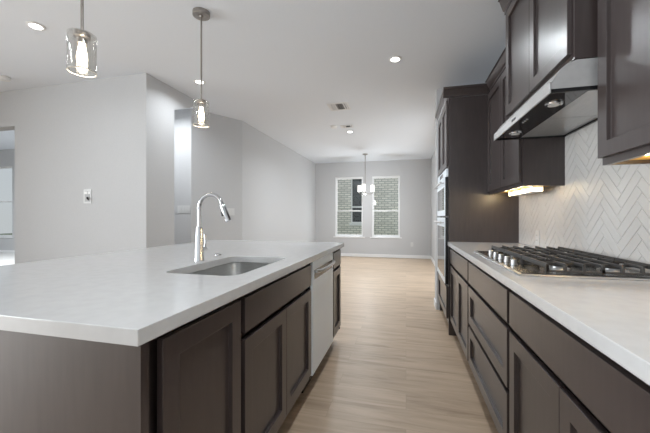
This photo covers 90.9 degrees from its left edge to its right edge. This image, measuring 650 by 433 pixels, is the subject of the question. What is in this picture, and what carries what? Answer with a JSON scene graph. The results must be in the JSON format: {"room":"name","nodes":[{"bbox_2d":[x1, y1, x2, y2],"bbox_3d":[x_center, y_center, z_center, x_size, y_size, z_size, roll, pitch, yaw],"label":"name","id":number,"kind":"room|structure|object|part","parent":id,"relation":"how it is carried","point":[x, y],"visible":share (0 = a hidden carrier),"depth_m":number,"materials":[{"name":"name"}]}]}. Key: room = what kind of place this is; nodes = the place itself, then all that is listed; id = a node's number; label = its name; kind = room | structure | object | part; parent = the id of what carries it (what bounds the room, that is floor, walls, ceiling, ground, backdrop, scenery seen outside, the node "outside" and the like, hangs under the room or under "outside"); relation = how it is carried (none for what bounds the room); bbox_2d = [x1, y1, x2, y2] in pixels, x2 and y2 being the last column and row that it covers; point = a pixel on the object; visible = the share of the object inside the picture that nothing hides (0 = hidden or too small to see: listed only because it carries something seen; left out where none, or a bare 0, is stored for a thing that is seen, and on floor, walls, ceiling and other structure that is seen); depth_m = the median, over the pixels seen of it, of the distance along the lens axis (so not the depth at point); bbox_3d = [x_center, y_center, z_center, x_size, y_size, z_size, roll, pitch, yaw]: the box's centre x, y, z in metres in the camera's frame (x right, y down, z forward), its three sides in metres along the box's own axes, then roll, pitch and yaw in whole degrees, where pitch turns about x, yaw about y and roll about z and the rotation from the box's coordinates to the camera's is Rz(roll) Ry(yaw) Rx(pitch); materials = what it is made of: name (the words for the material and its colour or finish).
{"room":"kitchen","nodes":[
{"label":"kitchen","id":0,"kind":"room"},
{"bbox_2d":[0,149,14,249],"bbox_3d":[-8.152,-0.490,9.769,13.400,3.300,0.140,0,0,14],"label":"wall","id":1,"kind":"structure","parent":0,"point":[7,156],"depth_m":10.15,"materials":[{"name":"paint"}]},
{"bbox_2d":[0,166,12,237],"bbox_3d":[-10.341,-0.466,10.292,1.000,2.288,0.140,0,0,14],"label":"window","id":2,"kind":"structure","parent":1,"relation":"in","point":[4,167],"depth_m":10.28,"materials":[{"name":"white paint"}]},
{"bbox_2d":[0,250,14,252],"bbox_3d":[-8.244,1.115,9.713,13.250,0.090,0.014,0,0,14],"label":"baseboard","id":3,"kind":"structure","parent":1,"relation":"attached to","point":[4,251],"depth_m":10.16,"materials":[{"name":"white paint"}]},
{"bbox_2d":[0,130,14,149],"bbox_3d":[-8.683,-2.190,7.670,13.400,0.100,4.470,0,0,14],"label":"ceiling","id":4,"kind":"structure","parent":0,"point":[7,138],"depth_m":8.89,"materials":[{"name":"paint"}]},
{"bbox_2d":[0,73,155,263],"bbox_3d":[-4.096,-0.210,4.131,4.429,2.740,0.140,0,0,14],"label":"wall","id":5,"kind":"structure","parent":0,"point":[98,135],"depth_m":3.74,"materials":[{"name":"paint"}]},
{"bbox_2d":[84,189,91,202],"bbox_3d":[-2.761,-0.235,3.703,0.115,0.165,0.035,0,0,14],"label":"plate","id":6,"kind":"object","parent":5,"relation":"attached to","point":[87,192],"visible":1,"depth_m":3.71,"materials":[{"name":"white plastic"}]},
{"bbox_2d":[156,79,197,246],"bbox_3d":[-1.895,-0.210,4.085,0.140,2.740,0.850,0,0,14],"label":"wall","id":7,"kind":"structure","parent":0,"point":[169,99],"depth_m":3.80,"materials":[{"name":"paint"}]},
{"bbox_2d":[174,108,315,244],"bbox_3d":[-1.066,-0.210,7.044,0.867,2.740,5.241,0,0,24],"label":"wall","id":8,"kind":"structure","parent":0,"point":[270,187],"depth_m":5.23,"materials":[{"name":"paint"}]},
{"bbox_2d":[177,205,189,212],"bbox_3d":[-2.074,-0.110,4.697,0.204,0.104,0.009,0,0,14],"label":"switch plate","id":9,"kind":"object","parent":8,"relation":"attached to","point":[180,208],"visible":1,"depth_m":4.69,"materials":[{"name":"white plastic"}]},
{"bbox_2d":[227,208,234,214],"bbox_3d":[-1.520,-0.075,5.116,0.010,0.115,0.164,0,0,44],"label":"switch plate","id":10,"kind":"object","parent":8,"relation":"attached to","point":[231,211],"visible":0.71,"depth_m":5.14,"materials":[{"name":"white plastic"}]},
{"bbox_2d":[0,252,497,432],"bbox_3d":[-6.640,1.204,4.332,19.000,0.112,13.540,0,0,14],"label":"floor","id":11,"kind":"structure","parent":0,"point":[392,364],"depth_m":2.46,"materials":[{"name":"brown wood"}]},
{"bbox_2d":[0,249,339,432],"bbox_3d":[-0.639,0.723,1.994,1.023,0.875,2.323,0,0,14],"label":"island base","id":12,"kind":"object","parent":11,"relation":"on","point":[49,384],"visible":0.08,"depth_m":0.79,"materials":[{"name":"brown wood"}]},
{"bbox_3d":[-0.921,0.723,0.880,1.023,0.875,0.025,0,0,14],"label":"panel","id":13,"kind":"part","parent":12,"relation":"part of","materials":[{"name":"brown wood"}]},
{"bbox_2d":[0,240,343,346],"bbox_3d":[-0.791,0.265,2.031,1.400,0.038,2.400,0,0,14],"label":"countertop","id":14,"kind":"structure","parent":12,"relation":"on","point":[135,297],"depth_m":1.14,"materials":[{"name":"white stone"}]},
{"bbox_2d":[194,193,230,261],"bbox_3d":[-0.612,0.058,1.772,0.223,0.377,0.089,0,0,14],"label":"faucet","id":15,"kind":"object","parent":14,"relation":"on","point":[199,249],"visible":1,"depth_m":1.76,"materials":[{"name":"silver metal"}]},
{"bbox_3d":[-0.630,-0.036,1.758,0.161,0.189,0.021,0,0,14],"label":"spout","id":16,"kind":"part","parent":15,"relation":"part of","materials":[{"name":"silver metal"}]},
{"bbox_2d":[189,262,271,275],"bbox_3d":[-0.471,0.393,1.659,0.407,0.216,0.659,0,0,14],"label":"sink","id":17,"kind":"object","parent":14,"relation":"in","point":[235,268],"visible":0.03,"depth_m":1.95,"materials":[{"name":"silver metal"}]},
{"bbox_2d":[149,300,240,432],"bbox_3d":[-0.648,0.723,1.048,0.600,0.875,0.430,0,0,14],"label":"base cabinet","id":18,"kind":"object","parent":11,"relation":"on","point":[195,366],"visible":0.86,"depth_m":0.95,"materials":[{"name":"brown wood"}]},
{"bbox_2d":[233,265,310,432],"bbox_3d":[-0.484,0.723,1.695,0.600,0.875,0.901,0,0,14],"label":"base cabinet","id":19,"kind":"object","parent":11,"relation":"on","point":[275,316],"visible":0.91,"depth_m":1.50,"materials":[{"name":"brown wood"}]},
{"bbox_3d":[-0.256,0.735,1.411,0.019,0.541,0.430,0,0,14],"label":"door","id":20,"kind":"part","parent":19,"relation":"part of","materials":[{"name":"brown wood"}]},
{"bbox_3d":[-0.203,0.372,1.622,0.019,0.131,0.865,0,0,14],"label":"false drawer","id":21,"kind":"part","parent":19,"relation":"part of","materials":[{"name":"brown wood"}]},
{"bbox_3d":[-0.149,0.735,1.832,0.019,0.541,0.432,0,0,14],"label":"door","id":22,"kind":"part","parent":19,"relation":"part of","materials":[{"name":"brown wood"}]},
{"bbox_2d":[301,252,335,392],"bbox_3d":[-0.262,0.724,2.425,0.633,0.872,0.603,0,0,14],"label":"dishwasher","id":23,"kind":"object","parent":11,"relation":"on","point":[321,287],"visible":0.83,"depth_m":2.26,"materials":[{"name":"white metal"}]},
{"bbox_3d":[-0.015,0.663,2.364,0.019,0.743,0.592,0,0,14],"label":"door","id":24,"kind":"part","parent":23,"relation":"part of","materials":[{"name":"silver metal"}]},
{"bbox_3d":[0.021,0.362,2.354,0.051,0.021,0.523,0,0,14],"label":"handle","id":25,"kind":"part","parent":23,"relation":"part of","materials":[{"name":"silver metal"}]},
{"bbox_2d":[333,250,340,337],"bbox_3d":[-0.182,0.723,2.886,0.600,0.875,0.323,0,0,14],"label":"base cabinet","id":26,"kind":"object","parent":11,"relation":"on","point":[336,254],"visible":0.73,"depth_m":2.85,"materials":[{"name":"brown wood"}]},
{"bbox_3d":[0.100,0.372,2.816,0.019,0.131,0.301,0,0,14],"label":"drawer","id":27,"kind":"part","parent":26,"relation":"part of","materials":[{"name":"brown wood"}]},
{"bbox_2d":[450,249,474,360],"bbox_3d":[1.395,0.723,2.593,0.603,0.875,0.941,0,0,14],"label":"base cabinet","id":28,"kind":"object","parent":11,"relation":"on","point":[459,283],"visible":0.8,"depth_m":2.60,"materials":[{"name":"brown wood"}]},
{"bbox_3d":[1.168,0.741,2.885,0.019,0.528,0.450,0,0,14],"label":"door","id":29,"kind":"part","parent":28,"relation":"part of","materials":[{"name":"brown wood"}]},
{"bbox_3d":[1.112,0.382,2.663,0.019,0.140,0.907,0,0,14],"label":"drawer","id":30,"kind":"part","parent":28,"relation":"part of","materials":[{"name":"brown wood"}]},
{"bbox_3d":[1.056,0.741,2.443,0.019,0.528,0.454,0,0,14],"label":"door","id":31,"kind":"part","parent":28,"relation":"part of","materials":[{"name":"brown wood"}]},
{"bbox_2d":[448,242,649,385],"bbox_3d":[1.044,0.265,1.245,0.624,0.038,3.727,0,0,14],"label":"countertop","id":32,"kind":"structure","parent":28,"relation":"on","point":[612,316],"depth_m":0.90,"materials":[{"name":"white stone"}]},
{"bbox_2d":[473,245,649,280],"bbox_3d":[1.173,0.220,1.705,0.533,0.052,0.918,0,0,14],"label":"gas cooktop","id":33,"kind":"object","parent":32,"relation":"in","point":[548,261],"visible":1,"depth_m":1.45,"materials":[{"name":"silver metal"}]},
{"bbox_3d":[0.979,0.222,1.781,0.036,0.026,0.036,0,0,14],"label":"knob","id":34,"kind":"part","parent":33,"relation":"part of","materials":[{"name":"silver metal"}]},
{"bbox_3d":[0.953,0.222,1.677,0.036,0.026,0.036,0,0,14],"label":"knob","id":35,"kind":"part","parent":33,"relation":"part of","materials":[{"name":"silver metal"}]},
{"bbox_3d":[0.926,0.222,1.572,0.036,0.026,0.036,0,0,14],"label":"knob","id":36,"kind":"part","parent":33,"relation":"part of","materials":[{"name":"silver metal"}]},
{"bbox_3d":[1.044,0.228,1.435,0.092,0.014,0.092,0,0,14],"label":"burner","id":37,"kind":"part","parent":33,"relation":"part of","materials":[{"name":"silver metal"}]},
{"bbox_3d":[1.243,0.228,1.384,0.108,0.014,0.108,0,0,14],"label":"burner","id":38,"kind":"part","parent":33,"relation":"part of","materials":[{"name":"silver metal"}]},
{"bbox_2d":[435,83,518,335],"bbox_3d":[1.585,-0.044,3.452,0.678,2.408,0.920,0,0,14],"label":"oven tower","id":39,"kind":"object","parent":11,"relation":"on","point":[474,215],"visible":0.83,"depth_m":3.08,"materials":[{"name":"brown wood"}]},
{"bbox_3d":[1.357,-0.818,3.751,0.019,0.645,0.411,0,0,14],"label":"door","id":40,"kind":"part","parent":39,"relation":"part of","materials":[{"name":"brown wood"}]},
{"bbox_2d":[434,169,447,283],"bbox_3d":[1.557,0.099,3.487,0.653,1.142,0.805,0,0,14],"label":"wall oven","id":41,"kind":"object","parent":39,"relation":"in","point":[442,186],"visible":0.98,"depth_m":3.37,"materials":[{"name":"silver metal"}]},
{"bbox_3d":[1.285,0.357,3.556,0.001,0.505,0.705,0,0,14],"label":"door glass","id":42,"kind":"part","parent":41,"relation":"part of","materials":[{"name":"black glass"}]},
{"bbox_3d":[1.287,0.340,3.555,0.003,0.656,0.801,0,0,14],"label":"door","id":43,"kind":"part","parent":41,"relation":"part of","materials":[{"name":"silver metal"}]},
{"bbox_3d":[1.285,-0.180,3.556,0.001,0.230,0.705,0,0,14],"label":"door glass","id":44,"kind":"part","parent":41,"relation":"part of","materials":[{"name":"black glass"}]},
{"bbox_3d":[1.287,-0.198,3.555,0.003,0.381,0.801,0,0,14],"label":"door","id":45,"kind":"part","parent":41,"relation":"part of","materials":[{"name":"silver metal"}]},
{"bbox_3d":[1.302,0.340,3.552,0.027,0.660,0.805,0,0,14],"label":"oven door","id":46,"kind":"part","parent":41,"relation":"part of","materials":[{"name":"silver metal"}]},
{"bbox_3d":[1.304,-0.433,3.551,0.022,0.077,0.805,0,0,14],"label":"control panel","id":47,"kind":"part","parent":41,"relation":"part of","materials":[{"name":"silver metal"}]},
{"bbox_3d":[1.302,-0.198,3.552,0.027,0.385,0.805,0,0,14],"label":"microwave door","id":48,"kind":"part","parent":41,"relation":"part of","materials":[{"name":"black"}]},
{"bbox_3d":[1.289,-1.204,3.555,0.055,0.090,0.865,0,0,14],"label":"crown moulding","id":49,"kind":"part","parent":39,"relation":"part of","materials":[{"name":"brown wood"}]},
{"bbox_3d":[1.306,0.850,3.551,0.019,0.310,0.825,0,0,14],"label":"drawer","id":50,"kind":"part","parent":39,"relation":"part of","materials":[{"name":"brown wood"}]},
{"bbox_3d":[1.255,-0.818,3.350,0.019,0.645,0.411,0,0,14],"label":"door","id":51,"kind":"part","parent":39,"relation":"part of","materials":[{"name":"brown wood"}]},
{"bbox_3d":[1.353,-1.204,3.064,0.419,0.090,0.055,0,0,14],"label":"crown moulding","id":52,"kind":"part","parent":39,"relation":"part of","materials":[{"name":"brown wood"}]},
{"bbox_2d":[468,262,518,432],"bbox_3d":[1.170,0.723,1.702,0.603,0.875,0.893,0,0,14],"label":"base cabinet","id":53,"kind":"object","parent":11,"relation":"on","point":[488,304],"visible":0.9,"depth_m":1.64,"materials":[{"name":"brown wood"}]},
{"bbox_3d":[0.887,0.879,1.774,0.019,0.252,0.863,0,0,14],"label":"drawer","id":54,"kind":"part","parent":53,"relation":"part of","materials":[{"name":"brown wood"}]},
{"bbox_3d":[0.887,0.603,1.774,0.019,0.252,0.863,0,0,14],"label":"drawer","id":55,"kind":"part","parent":53,"relation":"part of","materials":[{"name":"brown wood"}]},
{"bbox_3d":[0.887,0.382,1.774,0.019,0.140,0.863,0,0,14],"label":"drawer","id":56,"kind":"part","parent":53,"relation":"part of","materials":[{"name":"brown wood"}]},
{"bbox_2d":[509,292,649,432],"bbox_3d":[0.947,0.723,0.820,0.603,0.875,0.923,0,0,14],"label":"base cabinet","id":57,"kind":"object","parent":11,"relation":"on","point":[559,382],"visible":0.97,"depth_m":0.88,"materials":[{"name":"brown wood"}]},
{"bbox_3d":[0.719,0.741,1.109,0.019,0.528,0.445,0,0,14],"label":"door","id":58,"kind":"part","parent":57,"relation":"part of","materials":[{"name":"brown wood"}]},
{"bbox_3d":[0.609,0.741,0.675,0.019,0.528,0.445,0,0,14],"label":"door","id":59,"kind":"part","parent":57,"relation":"part of","materials":[{"name":"brown wood"}]},
{"bbox_2d":[0,0,505,163],"bbox_3d":[-2.229,-1.640,3.215,8.500,0.120,13.540,0,0,14],"label":"ceiling","id":60,"kind":"structure","parent":0,"point":[275,67],"depth_m":3.16,"materials":[{"name":"paint"}]},
{"bbox_2d":[0,75,10,81],"bbox_3d":[-3.642,-1.560,3.624,0.130,0.038,0.130,0,0,14],"label":"smoke detector","id":61,"kind":"object","parent":60,"relation":"attached to","point":[2,77],"visible":1,"depth_m":3.61,"materials":[{"name":"white plastic"}]},
{"bbox_2d":[25,21,45,30],"bbox_3d":[-2.393,-1.574,2.648,0.128,0.010,0.128,0,0,14],"label":"recessed light","id":62,"kind":"object","parent":60,"relation":"in","point":[34,25],"visible":1,"depth_m":2.64,"materials":[{"name":"white metal"}]},
{"bbox_2d":[66,0,96,77],"bbox_3d":[-1.188,-1.142,1.564,0.128,0.876,0.128,0,0,14],"label":"pendant light","id":63,"kind":"object","parent":60,"relation":"hanging from","point":[82,37],"visible":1,"depth_m":1.55,"materials":[{"name":"clear glass"}]},
{"bbox_3d":[-1.188,-0.799,1.564,0.119,0.182,0.119,0,0,14],"label":"lamp shade","id":64,"kind":"part","parent":63,"relation":"part of","materials":[{"name":"clear glass"}]},
{"bbox_2d":[73,29,90,45],"bbox_3d":[-1.188,-0.875,1.564,0.072,0.062,0.072,0,0,14],"label":"socket","id":65,"kind":"object","parent":63,"relation":"attached to","point":[82,37],"depth_m":1.55,"materials":[{"name":"silver metal"}]},
{"bbox_3d":[-1.188,-1.225,1.564,0.013,0.650,0.013,0,0,-1],"label":"rod","id":66,"kind":"part","parent":63,"relation":"part of","materials":[{"name":"silver metal"}]},
{"bbox_3d":[-1.188,-0.790,1.564,0.047,0.105,0.046,0,0,14],"label":"bulb","id":67,"kind":"part","parent":63,"relation":"part of","materials":[{"name":"white glass"}]},
{"bbox_2d":[194,79,205,83],"bbox_3d":[-1.466,-1.574,3.744,0.128,0.010,0.128,0,0,14],"label":"recessed light","id":68,"kind":"object","parent":60,"relation":"in","point":[195,80],"visible":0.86,"depth_m":3.73,"materials":[{"name":"white metal"}]},
{"bbox_2d":[192,7,209,127],"bbox_3d":[-0.957,-1.142,2.475,0.128,0.876,0.128,0,0,14],"label":"pendant light","id":69,"kind":"object","parent":60,"relation":"hanging from","point":[202,14],"visible":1,"depth_m":2.46,"materials":[{"name":"silver metal"}]},
{"bbox_2d":[196,99,205,107],"bbox_3d":[-0.957,-0.875,2.475,0.072,0.062,0.072,0,0,14],"label":"socket","id":70,"kind":"object","parent":69,"relation":"attached to","point":[200,102],"depth_m":2.45,"materials":[{"name":"silver metal"}]},
{"bbox_3d":[-0.957,-1.225,2.475,0.013,0.650,0.013,0,0,-1],"label":"rod","id":71,"kind":"part","parent":69,"relation":"part of","materials":[{"name":"silver metal"}]},
{"bbox_3d":[-0.957,-0.790,2.475,0.047,0.105,0.046,0,0,14],"label":"bulb","id":72,"kind":"part","parent":69,"relation":"part of","materials":[{"name":"white glass"}]},
{"bbox_2d":[327,102,350,110],"bbox_3d":[0.203,-1.576,4.591,0.300,0.008,0.300,0,0,14],"label":"ceiling vent","id":73,"kind":"object","parent":60,"relation":"in","point":[342,105],"visible":1,"depth_m":4.59,"materials":[{"name":"white metal"}]},
{"bbox_2d":[340,124,353,127],"bbox_3d":[0.385,-1.576,5.597,0.220,0.008,0.170,0,0,14],"label":"ceiling vent","id":74,"kind":"object","parent":60,"relation":"in","point":[351,125],"visible":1,"depth_m":5.59,"materials":[{"name":"white metal"}]},
{"bbox_2d":[357,154,374,194],"bbox_3d":[1.012,-1.065,8.044,0.448,1.030,0.413,0,0,14],"label":"chandelier","id":75,"kind":"object","parent":60,"relation":"hanging from","point":[363,185],"visible":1,"depth_m":8.08,"materials":[{"name":"silver metal"}]},
{"bbox_2d":[389,56,401,61],"bbox_3d":[0.703,-1.574,3.205,0.128,0.010,0.128,0,0,14],"label":"recessed light","id":76,"kind":"object","parent":60,"relation":"in","point":[393,58],"visible":1,"depth_m":3.19,"materials":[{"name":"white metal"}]},
{"bbox_2d":[316,159,430,255],"bbox_3d":[1.327,-0.210,9.226,3.565,2.740,0.140,0,0,14],"label":"wall","id":77,"kind":"structure","parent":0,"point":[415,174],"depth_m":9.06,"materials":[{"name":"paint"}]},
{"bbox_2d":[333,177,364,237],"bbox_3d":[0.707,-0.269,9.353,0.920,1.763,0.140,0,0,14],"label":"window","id":78,"kind":"structure","parent":77,"relation":"in","point":[339,178],"depth_m":9.38,"materials":[{"name":"white paint"}]},
{"bbox_3d":[0.699,0.600,9.323,0.920,0.027,0.080,0,0,14],"label":"sill","id":79,"kind":"part","parent":78,"relation":"part of","materials":[{"name":"white paint"}]},
{"bbox_3d":[0.720,-0.630,9.406,0.760,0.979,0.020,0,0,14],"label":"sash","id":80,"kind":"part","parent":78,"relation":"part of","materials":[{"name":"white paint"}]},
{"bbox_3d":[0.714,0.187,9.382,0.760,0.736,0.020,0,0,14],"label":"sash","id":81,"kind":"part","parent":78,"relation":"part of","materials":[{"name":"white paint"}]},
{"bbox_2d":[370,176,401,237],"bbox_3d":[1.729,-0.269,9.094,0.880,1.763,0.140,0,0,14],"label":"window","id":82,"kind":"structure","parent":77,"relation":"in","point":[373,177],"depth_m":9.10,"materials":[{"name":"white paint"}]},
{"bbox_3d":[1.722,0.600,9.065,0.880,0.027,0.080,0,0,14],"label":"sill","id":83,"kind":"part","parent":82,"relation":"part of","materials":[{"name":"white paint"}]},
{"bbox_3d":[1.743,-0.630,9.147,0.720,0.979,0.020,0,0,14],"label":"sash","id":84,"kind":"part","parent":82,"relation":"part of","materials":[{"name":"white paint"}]},
{"bbox_3d":[1.737,0.187,9.123,0.720,0.736,0.020,0,0,14],"label":"sash","id":85,"kind":"part","parent":82,"relation":"part of","materials":[{"name":"glass"}]},
{"bbox_2d":[341,253,430,258],"bbox_3d":[1.308,1.115,9.152,3.285,0.090,0.014,0,0,14],"label":"baseboard","id":86,"kind":"structure","parent":77,"relation":"attached to","point":[342,254],"depth_m":9.03,"materials":[{"name":"white paint"}]},
{"bbox_2d":[431,151,434,260],"bbox_3d":[2.387,-0.210,6.436,0.140,2.740,4.750,0,0,14],"label":"wall","id":87,"kind":"structure","parent":0,"point":[433,155],"depth_m":7.98,"materials":[{"name":"paint"}]},
{"bbox_2d":[435,89,478,309],"bbox_3d":[1.740,-0.210,4.021,0.660,2.740,0.250,0,0,14],"label":"wall","id":88,"kind":"structure","parent":0,"point":[438,91],"depth_m":4.00,"materials":[{"name":"paint"}]},
{"bbox_2d":[519,121,649,272],"bbox_3d":[1.361,-0.210,0.919,0.153,2.740,6.450,0,0,14],"label":"tile backsplash","id":89,"kind":"structure","parent":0,"point":[601,209],"depth_m":1.80,"materials":[{"name":"white tile"}]},
{"bbox_2d":[485,47,564,194],"bbox_3d":[1.552,-0.731,2.580,0.313,1.050,0.889,0,0,14],"label":"upper cabinet","id":90,"kind":"object","parent":89,"relation":"attached to","point":[520,163],"visible":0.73,"depth_m":2.39,"materials":[{"name":"brown wood"}]},
{"bbox_3d":[1.499,-0.694,2.825,0.019,0.919,0.431,0,0,14],"label":"door","id":91,"kind":"part","parent":90,"relation":"part of","materials":[{"name":"brown wood"}]},
{"bbox_3d":[1.421,-1.216,2.586,0.055,0.080,0.835,0,0,14],"label":"crown moulding","id":92,"kind":"part","parent":90,"relation":"part of","materials":[{"name":"brown wood"}]},
{"bbox_3d":[1.392,-0.694,2.404,0.019,0.919,0.431,0,0,14],"label":"door","id":93,"kind":"part","parent":90,"relation":"part of","materials":[{"name":"brown wood"}]},
{"bbox_2d":[508,186,543,195],"bbox_3d":[1.566,-0.198,2.518,0.071,0.044,0.550,0,0,14],"label":"light","id":94,"kind":"object","parent":90,"relation":"attached to","point":[529,189],"visible":0.96,"depth_m":2.40,"materials":[{"name":"white plastic"}]},
{"bbox_2d":[535,230,539,245],"bbox_3d":[1.688,0.170,2.544,0.008,0.115,0.072,0,0,14],"label":"outlet","id":95,"kind":"object","parent":89,"relation":"attached to","point":[537,233],"visible":1,"depth_m":2.54,"materials":[{"name":"white plastic"}]},
{"bbox_2d":[494,57,597,140],"bbox_3d":[1.267,-0.587,1.734,0.430,0.134,0.884,0,0,14],"label":"range hood","id":96,"kind":"object","parent":89,"relation":"attached to","point":[567,103],"visible":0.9,"depth_m":1.58,"materials":[{"name":"metal"}]},
{"bbox_2d":[497,91,586,138],"bbox_3d":[1.140,-0.535,1.766,0.147,0.009,0.859,0,0,14],"label":"lamp","id":97,"kind":"object","parent":96,"relation":"on","point":[547,104],"depth_m":1.63,"materials":[{"name":"metal"}]},
{"bbox_2d":[498,0,597,117],"bbox_3d":[1.298,-1.087,1.755,0.401,0.858,0.941,0,0,14],"label":"upper cabinet","id":98,"kind":"object","parent":89,"relation":"attached to","point":[543,36],"visible":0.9,"depth_m":1.65,"materials":[{"name":"brown wood"}]},
{"bbox_3d":[1.298,-1.466,1.755,0.401,0.100,0.941,0,0,14],"label":"crown moulding","id":99,"kind":"part","parent":98,"relation":"part of","materials":[{"name":"brown wood"}]},
{"bbox_3d":[1.195,-1.040,1.983,0.019,0.707,0.430,0,0,14],"label":"door","id":100,"kind":"part","parent":98,"relation":"part of","materials":[{"name":"brown wood"}]},
{"bbox_3d":[1.088,-1.040,1.563,0.019,0.707,0.430,0,0,14],"label":"door","id":101,"kind":"part","parent":98,"relation":"part of","materials":[{"name":"brown wood"}]},
{"bbox_2d":[598,0,649,164],"bbox_3d":[1.110,-0.731,0.833,0.313,1.050,0.898,0,0,14],"label":"upper cabinet","id":102,"kind":"object","parent":89,"relation":"attached to","point":[623,25],"visible":1,"depth_m":1.17,"materials":[{"name":"brown wood"}]},
{"bbox_3d":[1.141,-0.223,0.825,0.225,0.005,0.864,0,0,14],"label":"panel","id":103,"kind":"part","parent":102,"relation":"part of","materials":[{"name":"brown wood"}]},
{"label":"outside","id":104,"kind":"structure","parent":0,"visible":0},
{"bbox_3d":[-4.868,1.360,21.522,40.000,0.100,20.660,0,0,14],"label":"ground","id":105,"kind":"structure","parent":104,"visible":0},
{"bbox_2d":[337,178,397,234],"bbox_3d":[1.105,-1.065,12.517,14.000,4.750,0.290,0,0,14],"label":"neighbor house","id":106,"kind":"structure","parent":105,"relation":"on","point":[386,189],"depth_m":12.21,"materials":[{"name":"brick"}]},
{"bbox_3d":[1.435,-0.655,12.433,0.740,1.730,0.010,0,0,14],"label":"pane","id":107,"kind":"part","parent":106,"relation":"part of","materials":[{"name":"clear glass"}]}
]}

